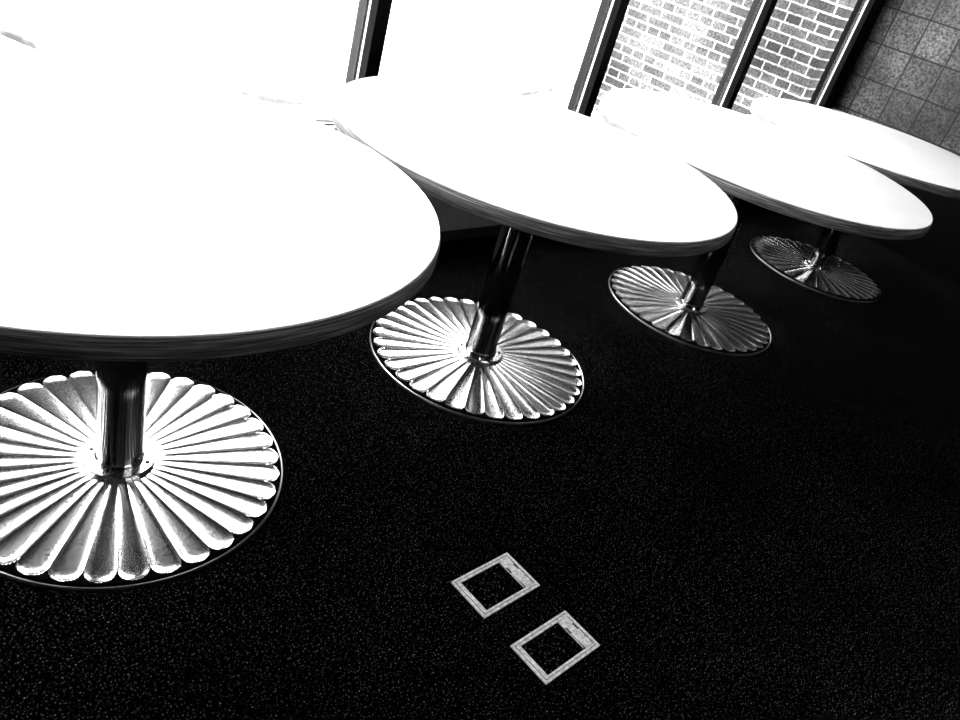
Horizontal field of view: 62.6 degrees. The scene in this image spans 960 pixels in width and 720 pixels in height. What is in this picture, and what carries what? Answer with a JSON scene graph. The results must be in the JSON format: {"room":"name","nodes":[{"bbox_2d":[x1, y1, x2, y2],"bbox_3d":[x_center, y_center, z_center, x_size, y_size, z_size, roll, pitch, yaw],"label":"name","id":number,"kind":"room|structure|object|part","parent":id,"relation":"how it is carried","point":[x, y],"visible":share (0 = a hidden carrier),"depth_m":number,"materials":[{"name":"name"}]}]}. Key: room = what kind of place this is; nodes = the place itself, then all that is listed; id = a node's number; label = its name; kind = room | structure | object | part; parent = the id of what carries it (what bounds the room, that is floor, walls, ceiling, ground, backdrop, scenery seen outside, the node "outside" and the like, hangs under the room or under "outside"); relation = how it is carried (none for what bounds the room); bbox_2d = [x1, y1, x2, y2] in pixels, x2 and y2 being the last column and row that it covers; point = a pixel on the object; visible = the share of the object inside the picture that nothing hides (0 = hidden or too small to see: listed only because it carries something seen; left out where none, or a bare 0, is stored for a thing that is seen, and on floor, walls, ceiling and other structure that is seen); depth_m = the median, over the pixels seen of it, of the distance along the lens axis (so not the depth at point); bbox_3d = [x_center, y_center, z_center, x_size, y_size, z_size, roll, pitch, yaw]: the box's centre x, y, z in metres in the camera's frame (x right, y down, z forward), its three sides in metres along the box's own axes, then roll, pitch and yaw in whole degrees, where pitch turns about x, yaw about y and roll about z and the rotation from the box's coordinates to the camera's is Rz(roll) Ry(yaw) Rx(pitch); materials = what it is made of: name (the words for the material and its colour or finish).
{"room":"cafeteria","nodes":[
{"label":"cafeteria","id":0,"kind":"room"},
{"bbox_2d":[345,0,392,83],"bbox_3d":[-0.153,-1.737,2.176,0.055,2.197,0.102,-16,44,-42],"label":"trim","id":1,"kind":"structure","parent":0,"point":[372,17],"depth_m":2.58,"materials":[{"name":"black metal"}]},
{"bbox_2d":[0,203,959,719],"bbox_3d":[0.960,1.098,1.461,8.100,0.100,5.520,-16,44,-42],"label":"floor","id":2,"kind":"structure","parent":0,"point":[773,533],"depth_m":2.06,"materials":[{"name":"black carpet"}]},
{"bbox_2d":[0,51,440,590],"bbox_3d":[-0.774,-0.067,1.635,1.225,0.740,1.211,-16,44,-42],"label":"round table","id":3,"kind":"object","parent":2,"relation":"on","point":[145,216],"visible":1,"depth_m":1.55,"materials":[{"name":"white laminate"}]},
{"bbox_2d":[451,553,539,617],"bbox_3d":[0.037,0.518,1.826,0.184,0.004,0.115,-16,44,-42],"label":"outlet box","id":4,"kind":"object","parent":2,"relation":"on","point":[489,587],"visible":1,"depth_m":1.82,"materials":[{"name":"metal"}]},
{"bbox_3d":[0.086,0.504,1.872,0.030,0.003,0.088,-16,44,-42],"label":"latch plate","id":5,"kind":"part","parent":4,"relation":"part of","materials":[{"name":"metal"}]},
{"bbox_2d":[331,75,737,424],"bbox_3d":[0.074,-0.304,2.440,1.146,0.741,1.176,-16,44,-42],"label":"round table","id":6,"kind":"object","parent":2,"relation":"on","point":[527,166],"visible":0.98,"depth_m":2.32,"materials":[{"name":"white laminate"}]},
{"bbox_2d":[510,611,599,684],"bbox_3d":[0.166,0.623,1.722,0.182,0.004,0.109,-16,44,-42],"label":"outlet box","id":7,"kind":"object","parent":2,"relation":"on","point":[550,653],"visible":1,"depth_m":1.72,"materials":[{"name":"metal"}]},
{"bbox_3d":[0.213,0.610,1.767,0.030,0.003,0.082,-16,44,-42],"label":"latch plate","id":8,"kind":"part","parent":7,"relation":"part of","materials":[{"name":"metal"}]},
{"bbox_2d":[598,89,932,355],"bbox_3d":[0.983,-0.505,3.219,1.268,0.738,1.334,-16,44,-42],"label":"round table","id":9,"kind":"object","parent":2,"relation":"on","point":[750,159],"visible":1,"depth_m":3.10,"materials":[{"name":"white laminate"}]},
{"bbox_2d":[750,97,959,302],"bbox_3d":[1.892,-0.790,4.135,1.364,0.735,1.243,-16,44,-42],"label":"round table","id":10,"kind":"object","parent":2,"relation":"on","point":[905,159],"visible":0.97,"depth_m":4.11,"materials":[{"name":"white laminate"}]},
{"bbox_2d":[424,192,726,231],"bbox_3d":[-0.727,-0.581,2.747,8.100,0.468,0.140,-16,44,-42],"label":"wall","id":11,"kind":"structure","parent":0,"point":[449,217],"depth_m":3.36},
{"bbox_2d":[440,225,501,241],"bbox_3d":[-0.732,-0.365,2.816,8.100,0.042,0.014,-16,44,-42],"label":"baseboard","id":12,"kind":"structure","parent":11,"relation":"attached to","point":[459,234],"depth_m":3.46,"materials":[{"name":"black"}]},
{"bbox_2d":[567,0,629,117],"bbox_3d":[0.716,-1.979,3.000,0.055,2.197,0.102,-16,44,-42],"label":"trim","id":13,"kind":"structure","parent":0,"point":[610,16],"depth_m":3.39,"materials":[{"name":"black metal"}]},
{"bbox_2d":[711,0,777,109],"bbox_3d":[1.585,-2.222,3.824,0.055,2.197,0.102,-16,44,-42],"label":"trim","id":14,"kind":"structure","parent":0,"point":[760,12],"depth_m":4.17,"materials":[{"name":"black metal"}]},
{"bbox_2d":[833,0,959,156],"bbox_3d":[4.331,-0.959,3.417,0.150,3.200,5.400,-16,44,-42],"label":"wall","id":15,"kind":"structure","parent":0,"point":[905,76],"depth_m":4.83,"materials":[{"name":"grey tile"}]},
{"bbox_2d":[273,104,754,130],"bbox_3d":[-0.646,-0.783,2.601,8.098,0.054,0.185,-16,44,-42],"label":"sill","id":16,"kind":"structure","parent":15,"relation":"attached to","point":[321,114],"depth_m":2.68,"materials":[{"name":"white"}]},
{"bbox_2d":[809,0,885,108],"bbox_3d":[2.490,-2.474,4.681,0.160,2.197,0.102,-16,44,-42],"label":"trim","id":17,"kind":"structure","parent":15,"relation":"attached to","point":[865,13],"depth_m":4.96,"materials":[{"name":"black metal"}]},
{"bbox_2d":[832,109,959,283],"bbox_3d":[3.982,0.034,3.956,0.014,0.640,5.364,-16,44,-42],"label":"wall","id":18,"kind":"structure","parent":15,"relation":"attached to","point":[938,250],"depth_m":4.91,"materials":[{"name":"black"}]},
{"label":"outside","id":19,"kind":"structure","parent":0,"visible":0},
{"bbox_2d":[0,0,600,108],"bbox_3d":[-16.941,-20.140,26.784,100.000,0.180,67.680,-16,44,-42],"label":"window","id":20,"kind":"structure","parent":19,"point":[290,49],"depth_m":6.26,"materials":[{"name":"white glass"}]},
{"bbox_2d":[0,27,323,104],"bbox_3d":[-2.195,-1.786,4.602,2.786,0.029,0.457,15,31,-4],"label":"kerb","id":21,"kind":"object","parent":20,"relation":"on","point":[9,34],"visible":0.55,"depth_m":4.44,"materials":[{"name":"stone"}]},
{"bbox_2d":[507,82,574,95],"bbox_3d":[0.773,-2.525,7.272,0.072,0.029,2.195,29,33,18],"label":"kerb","id":22,"kind":"object","parent":20,"relation":"on","point":[570,84],"visible":0.57,"depth_m":6.87,"materials":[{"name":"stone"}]},
{"bbox_2d":[593,0,856,114],"bbox_3d":[2.094,-3.384,5.160,0.340,4.280,1.690,-16,44,-42],"label":"brick building","id":23,"kind":"structure","parent":20,"relation":"on","point":[684,48],"depth_m":5.67,"materials":[{"name":"grey brick"}]}
]}

